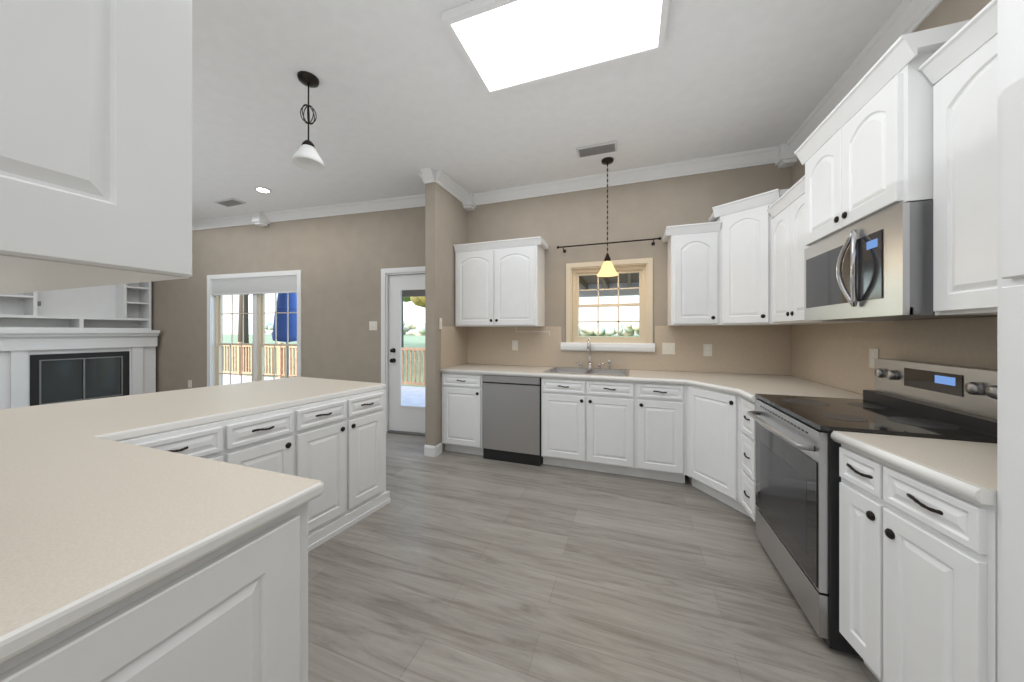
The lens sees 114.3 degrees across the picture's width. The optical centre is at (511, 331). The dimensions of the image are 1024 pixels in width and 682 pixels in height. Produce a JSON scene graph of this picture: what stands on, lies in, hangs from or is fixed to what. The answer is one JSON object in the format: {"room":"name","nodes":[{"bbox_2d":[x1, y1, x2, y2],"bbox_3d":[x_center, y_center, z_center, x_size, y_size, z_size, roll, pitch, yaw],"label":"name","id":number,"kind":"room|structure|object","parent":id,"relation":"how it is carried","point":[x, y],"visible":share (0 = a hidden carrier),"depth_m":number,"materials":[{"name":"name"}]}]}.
{"room":"kitchen","nodes":[
{"label":"kitchen","id":0,"kind":"room"},
{"bbox_2d":[425,182,466,451],"bbox_3d":[-0.742,-0.190,3.838,0.120,3.000,0.730,0,0,20],"label":"wall","id":1,"kind":"structure","parent":0,"point":[445,221],"depth_m":3.52,"materials":[{"name":"beige paint"}]},
{"bbox_2d":[424,443,441,455],"bbox_3d":[-0.833,1.255,3.781,0.014,0.110,0.589,0,0,20],"label":"baseboard","id":2,"kind":"structure","parent":1,"relation":"attached to","point":[433,451],"depth_m":3.49,"materials":[{"name":"white wood"}]},
{"bbox_2d":[439,318,441,328],"bbox_3d":[-0.764,-0.090,3.555,0.012,0.118,0.050,0,0,20],"label":"light switch","id":3,"kind":"object","parent":1,"relation":"attached to","point":[440,319],"depth_m":3.55,"materials":[{"name":"beige plastic"}]},
{"bbox_2d":[440,326,467,368],"bbox_3d":[-0.665,0.168,3.862,0.008,0.460,0.615,0,0,20],"label":"backsplash","id":4,"kind":"structure","parent":1,"relation":"attached to","point":[453,340],"depth_m":3.82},
{"bbox_2d":[448,175,471,210],"bbox_3d":[-0.651,-1.605,3.768,0.120,0.170,0.600,0,0,20],"label":"crown molding","id":5,"kind":"structure","parent":1,"relation":"attached to","point":[453,186],"depth_m":3.88,"materials":[{"name":"white wood"}]},
{"bbox_2d":[151,163,791,391],"bbox_3d":[-1.631,-0.190,4.358,9.147,3.000,0.491,0,0,14],"label":"wall","id":6,"kind":"structure","parent":0,"point":[340,261],"depth_m":4.34,"materials":[{"name":"beige paint"}]},
{"bbox_2d":[188,380,191,387],"bbox_3d":[-5.019,0.810,5.153,0.075,0.118,0.009,0,0,14],"label":"outlet","id":7,"kind":"object","parent":6,"relation":"attached to","point":[189,381],"depth_m":5.15,"materials":[{"name":"beige plastic"}]},
{"bbox_2d":[207,270,301,386],"bbox_3d":[-3.786,0.185,4.887,1.767,2.100,0.150,0,0,14],"label":"window","id":8,"kind":"structure","parent":6,"relation":"in","point":[258,285],"depth_m":4.89,"materials":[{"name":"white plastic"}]},
{"bbox_2d":[192,167,467,230],"bbox_3d":[-3.274,-1.605,4.629,5.640,0.170,0.686,0,0,20],"label":"crown molding","id":9,"kind":"structure","parent":6,"relation":"attached to","point":[428,175],"depth_m":4.43,"materials":[{"name":"white wood"}]},
{"bbox_2d":[369,321,376,329],"bbox_3d":[-1.819,-0.080,4.330,0.118,0.118,0.013,0,0,14],"label":"light switch","id":10,"kind":"object","parent":6,"relation":"attached to","point":[372,324],"depth_m":4.33,"materials":[{"name":"beige plastic"}]},
{"bbox_2d":[381,266,424,435],"bbox_3d":[-1.183,0.245,4.242,1.024,2.130,0.187,0,0,14],"label":"door","id":11,"kind":"structure","parent":6,"relation":"attached to","point":[397,284],"depth_m":4.28,"materials":[{"name":"white wood"}]},
{"bbox_2d":[453,236,548,326],"bbox_3d":[-0.127,-0.531,3.807,1.030,0.938,0.370,0,0,20],"label":"upper cabinet","id":12,"kind":"object","parent":6,"relation":"attached to","point":[500,283],"depth_m":3.65,"materials":[{"name":"white wood"}]},
{"bbox_2d":[561,342,654,351],"bbox_3d":[1.021,0.164,3.594,0.975,0.092,0.105,0,0,20],"label":"sill","id":13,"kind":"structure","parent":6,"relation":"attached to","point":[613,347],"depth_m":3.53,"materials":[{"name":"white wood"}]},
{"bbox_2d":[566,258,652,342],"bbox_3d":[1.056,-0.325,3.640,0.900,0.890,0.134,0,0,20],"label":"window","id":14,"kind":"structure","parent":6,"relation":"in","point":[643,267],"depth_m":3.62,"materials":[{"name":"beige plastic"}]},
{"bbox_2d":[557,237,661,252],"bbox_3d":[1.015,-0.929,3.549,1.075,0.063,0.088,0,0,20],"label":"curtain rod","id":15,"kind":"object","parent":6,"relation":"attached to","point":[652,243],"visible":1,"depth_m":3.49,"materials":[{"name":"black metal"}]},
{"bbox_2d":[468,325,787,374],"bbox_3d":[1.004,0.168,3.598,3.330,0.460,0.008,0,0,20],"label":"backsplash","id":16,"kind":"structure","parent":6,"relation":"attached to","point":[744,349],"depth_m":3.38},
{"bbox_2d":[512,340,517,349],"bbox_3d":[0.036,0.160,3.935,0.075,0.118,0.008,0,0,20],"label":"outlet","id":17,"kind":"object","parent":16,"relation":"attached to","point":[514,342],"depth_m":3.93,"materials":[{"name":"beige plastic"}]},
{"bbox_2d":[662,343,674,353],"bbox_3d":[1.599,0.170,3.375,0.118,0.118,0.012,0,0,20],"label":"outlet","id":18,"kind":"object","parent":16,"relation":"attached to","point":[668,348],"depth_m":3.38,"materials":[{"name":"beige plastic"}]},
{"bbox_2d":[703,344,711,355],"bbox_3d":[1.929,0.180,3.259,0.075,0.118,0.008,0,0,20],"label":"outlet","id":19,"kind":"object","parent":16,"relation":"attached to","point":[707,348],"depth_m":3.26,"materials":[{"name":"beige plastic"}]},
{"bbox_2d":[663,220,720,325],"bbox_3d":[1.696,-0.519,3.156,0.440,0.913,0.370,0,0,20],"label":"upper cabinet","id":20,"kind":"object","parent":6,"relation":"attached to","point":[693,250],"depth_m":3.00,"materials":[{"name":"white wood"}]},
{"bbox_2d":[709,189,806,325],"bbox_3d":[2.175,-0.589,2.890,0.642,1.052,0.547,0,0,20],"label":"upper cabinet","id":21,"kind":"object","parent":6,"relation":"attached to","point":[742,220],"depth_m":2.78,"materials":[{"name":"white wood"}]},
{"bbox_2d":[192,0,903,220],"bbox_3d":[-2.714,-1.750,1.543,9.350,0.120,6.880,0,0,20],"label":"ceiling","id":22,"kind":"structure","parent":0,"point":[399,98],"depth_m":2.40,"materials":[{"name":"white paint"}]},
{"bbox_2d":[0,0,191,294],"bbox_3d":[-1.507,-0.895,0.775,1.840,1.586,0.385,0,0,20],"label":"upper cabinet","id":23,"kind":"object","parent":22,"relation":"hanging from","point":[95,143],"visible":1,"depth_m":0.52,"materials":[{"name":"white wood"}]},
{"bbox_2d":[214,198,245,206],"bbox_3d":[-3.666,-1.680,4.304,0.360,0.016,0.160,0,0,20],"label":"ceiling vent","id":24,"kind":"object","parent":22,"relation":"in","point":[230,202],"visible":1,"depth_m":4.28,"materials":[{"name":"white metal"}]},
{"bbox_2d":[254,186,271,192],"bbox_3d":[-2.953,-1.683,3.922,0.170,0.012,0.170,0,0,20],"label":"recessed light","id":25,"kind":"object","parent":22,"relation":"in","point":[262,189],"visible":1,"depth_m":3.90,"materials":[{"name":"white plastic"}]},
{"bbox_2d":[291,71,324,171],"bbox_3d":[-1.357,-1.403,2.205,0.196,0.575,0.193,0,0,20],"label":"dining pendant light","id":26,"kind":"object","parent":22,"relation":"hanging from","point":[306,156],"visible":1,"depth_m":2.19,"materials":[{"name":"black metal"}]},
{"bbox_2d":[442,0,668,95],"bbox_3d":[0.256,-1.665,1.836,1.117,0.049,0.590,0,0,20],"label":"skylight","id":27,"kind":"object","parent":22,"relation":"attached to","point":[504,45],"depth_m":1.84,"materials":[{"name":"white glass"}]},
{"bbox_2d":[576,141,617,157],"bbox_3d":[0.783,-1.680,3.054,0.360,0.016,0.160,0,0,20],"label":"ceiling vent","id":28,"kind":"object","parent":22,"relation":"in","point":[598,149],"visible":0.96,"depth_m":3.04,"materials":[{"name":"white metal"}]},
{"bbox_2d":[597,157,618,276],"bbox_3d":[0.939,-1.124,3.254,0.210,1.132,0.207,0,0,20],"label":"pendant light","id":29,"kind":"object","parent":22,"relation":"hanging from","point":[607,269],"visible":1,"depth_m":3.23,"materials":[{"name":"yellow glass"}]},
{"bbox_2d":[308,433,878,681],"bbox_3d":[-2.714,1.340,1.543,9.350,0.060,6.880,0,0,20],"label":"floor","id":30,"kind":"structure","parent":0,"point":[447,566],"depth_m":1.70,"materials":[{"name":"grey wood"}]},
{"bbox_2d":[0,282,159,408],"bbox_3d":[-6.099,0.050,4.555,0.539,2.520,1.635,0,0,20],"label":"fireplace","id":31,"kind":"object","parent":30,"relation":"on","point":[73,344],"visible":0.75,"depth_m":4.59,"materials":[{"name":"white wood"}]},
{"bbox_2d":[0,497,311,681],"bbox_3d":[-1.571,0.875,0.930,2.015,0.870,0.520,0,0,20],"label":"base cabinet","id":32,"kind":"object","parent":30,"relation":"on","point":[237,611],"depth_m":0.65,"materials":[{"name":"white wood"}]},
{"bbox_2d":[0,377,385,656],"bbox_3d":[-1.586,0.420,1.421,2.394,0.040,2.710,0,0,20],"label":"countertop","id":33,"kind":"structure","parent":32,"relation":"on","point":[100,498],"depth_m":0.93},
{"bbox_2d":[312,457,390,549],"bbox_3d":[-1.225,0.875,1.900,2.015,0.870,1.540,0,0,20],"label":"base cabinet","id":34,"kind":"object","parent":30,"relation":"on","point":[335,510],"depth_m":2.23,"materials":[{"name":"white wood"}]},
{"bbox_2d":[442,383,482,455],"bbox_3d":[-0.441,0.875,3.775,0.483,0.870,0.626,0,0,20],"label":"base cabinet","id":35,"kind":"object","parent":30,"relation":"on","point":[461,406],"depth_m":3.50,"materials":[{"name":"white wood"}]},
{"bbox_2d":[482,375,542,465],"bbox_3d":[0.085,0.877,3.592,0.606,0.866,0.617,0,0,20],"label":"dishwasher","id":36,"kind":"object","parent":30,"relation":"on","point":[511,418],"visible":0.9,"depth_m":3.30,"materials":[{"name":"grey metal"}]},
{"bbox_2d":[540,367,635,476],"bbox_3d":[0.784,0.852,3.337,0.859,0.916,0.626,0,0,20],"label":"base cabinet","id":37,"kind":"object","parent":30,"relation":"on","point":[584,430],"depth_m":3.07,"materials":[{"name":"white wood"}]},
{"bbox_2d":[440,364,862,398],"bbox_3d":[0.786,0.420,3.000,3.316,0.041,1.259,0,0,20],"label":"countertop","id":38,"kind":"structure","parent":37,"relation":"on","point":[710,385],"depth_m":2.89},
{"bbox_2d":[543,339,628,396],"bbox_3d":[0.768,0.331,3.368,0.796,0.525,0.526,0,0,20],"label":"sink","id":39,"kind":"object","parent":38,"relation":"in","point":[589,370],"depth_m":3.50,"materials":[{"name":"silver metal"}]},
{"bbox_2d":[636,370,687,482],"bbox_3d":[1.377,0.852,3.125,0.401,0.916,0.626,0,0,20],"label":"base cabinet","id":40,"kind":"object","parent":30,"relation":"on","point":[659,422],"depth_m":2.86,"materials":[{"name":"white wood"}]},
{"bbox_2d":[684,395,881,521],"bbox_3d":[1.905,0.875,2.605,0.943,0.870,1.267,0,0,20],"label":"base cabinet","id":41,"kind":"object","parent":30,"relation":"on","point":[720,434],"depth_m":2.45,"materials":[{"name":"white wood"}]},
{"bbox_2d":[839,447,859,654],"bbox_3d":[1.561,0.875,1.141,0.606,0.870,0.201,0,0,20],"label":"base cabinet","id":42,"kind":"object","parent":30,"relation":"on","point":[849,464],"depth_m":1.27,"materials":[{"name":"white wood"}]},
{"bbox_2d":[747,358,996,655],"bbox_3d":[1.665,0.730,1.614,0.726,1.160,0.750,0,0,20],"label":"range","id":43,"kind":"object","parent":30,"relation":"on","point":[798,478],"visible":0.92,"depth_m":1.47,"materials":[{"name":"silver metal"}]},
{"bbox_2d":[860,459,996,681],"bbox_3d":[1.477,0.875,0.906,0.606,0.870,0.299,0,0,20],"label":"base cabinet","id":44,"kind":"object","parent":30,"relation":"on","point":[917,559],"depth_m":0.99,"materials":[{"name":"white wood"}]},
{"bbox_2d":[831,431,996,498],"bbox_3d":[1.502,0.420,1.003,0.625,0.041,0.502,0,0,20],"label":"countertop","id":45,"kind":"structure","parent":44,"relation":"on","point":[936,467],"depth_m":1.05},
{"bbox_2d":[997,0,1023,681],"bbox_3d":[1.333,0.068,0.432,0.573,2.485,0.819,0,0,20],"label":"pantry cabinet","id":46,"kind":"object","parent":30,"relation":"on","point":[1010,340],"visible":1,"depth_m":0.79,"materials":[{"name":"white wood"}]},
{"bbox_2d":[792,0,996,394],"bbox_3d":[1.567,-0.190,-0.013,0.160,3.000,6.430,0,0,20],"label":"wall","id":47,"kind":"structure","parent":0,"point":[945,12],"depth_m":1.55,"materials":[{"name":"beige paint"}]},
{"bbox_2d":[765,182,894,323],"bbox_3d":[2.092,-0.522,2.253,0.370,0.918,0.710,0,0,20],"label":"upper cabinet","id":48,"kind":"object","parent":47,"relation":"attached to","point":[784,266],"depth_m":2.41,"materials":[{"name":"white wood"}]},
{"bbox_2d":[772,0,942,167],"bbox_3d":[1.458,-1.605,0.039,0.120,0.170,6.455,0,0,20],"label":"crown molding","id":49,"kind":"structure","parent":47,"relation":"attached to","point":[908,16],"depth_m":2.05,"materials":[{"name":"white wood"}]},
{"bbox_2d":[797,40,936,251],"bbox_3d":[1.815,-0.784,1.563,0.428,0.567,0.765,0,0,20],"label":"upper cabinet","id":50,"kind":"object","parent":47,"relation":"attached to","point":[911,117],"depth_m":1.46,"materials":[{"name":"white wood"}]},
{"bbox_2d":[804,200,996,320],"bbox_3d":[1.796,-0.280,1.567,0.465,0.430,0.760,0,0,20],"label":"microwave","id":51,"kind":"object","parent":50,"relation":"attached to","point":[879,266],"visible":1,"depth_m":1.40,"materials":[{"name":"grey metal"}]},
{"bbox_2d":[788,317,996,393],"bbox_3d":[2.142,0.168,1.847,0.008,0.460,2.520,0,0,20],"label":"backsplash","id":52,"kind":"structure","parent":47,"relation":"attached to","point":[835,355],"depth_m":1.98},
{"bbox_2d":[869,348,878,367],"bbox_3d":[2.189,0.160,2.000,0.008,0.118,0.075,0,0,20],"label":"outlet","id":53,"kind":"object","parent":52,"relation":"attached to","point":[873,353],"depth_m":2.01,"materials":[{"name":"beige plastic"}]},
{"bbox_2d":[917,0,996,314],"bbox_3d":[1.629,-0.531,0.958,0.370,0.938,0.490,0,0,20],"label":"upper cabinet","id":54,"kind":"object","parent":47,"relation":"attached to","point":[957,77],"depth_m":1.11,"materials":[{"name":"white wood"}]},
{"label":"outside","id":55,"kind":"structure","parent":0,"visible":0},
{"bbox_2d":[223,342,424,406],"bbox_3d":[-5.809,0.890,7.815,13.800,1.160,2.910,0,0,20],"label":"deck","id":56,"kind":"object","parent":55,"point":[413,396],"visible":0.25,"depth_m":9.48,"materials":[{"name":"wood"}]},
{"bbox_2d":[272,293,296,377],"bbox_3d":[-4.189,0.015,6.169,0.500,2.650,0.500,0,0,20],"label":"umbrella","id":57,"kind":"object","parent":56,"relation":"on","point":[281,318],"visible":0.44,"depth_m":6.02,"materials":[{"name":"blue fabric"}]},
{"bbox_2d":[223,334,638,386],"bbox_3d":[16.180,1.785,134.459,460.000,0.050,255.870,0,0,20],"label":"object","id":58,"kind":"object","parent":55,"point":[412,341],"depth_m":31.32,"materials":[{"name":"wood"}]},
{"bbox_2d":[238,289,638,370],"bbox_3d":[22.053,-3.344,84.402,409.216,13.857,160.838,0,0,20],"label":"trees","id":59,"kind":"object","parent":58,"relation":"on","point":[625,329],"visible":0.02,"depth_m":133.54,"materials":[{"name":"green plant"}]},
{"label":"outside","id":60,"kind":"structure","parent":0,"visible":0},
{"bbox_2d":[579,273,638,296],"bbox_3d":[3.216,0.180,4.840,5.600,2.580,3.380,0,0,20],"label":"porch","id":61,"kind":"object","parent":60,"point":[628,280],"visible":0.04,"depth_m":6.62,"materials":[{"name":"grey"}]}
]}

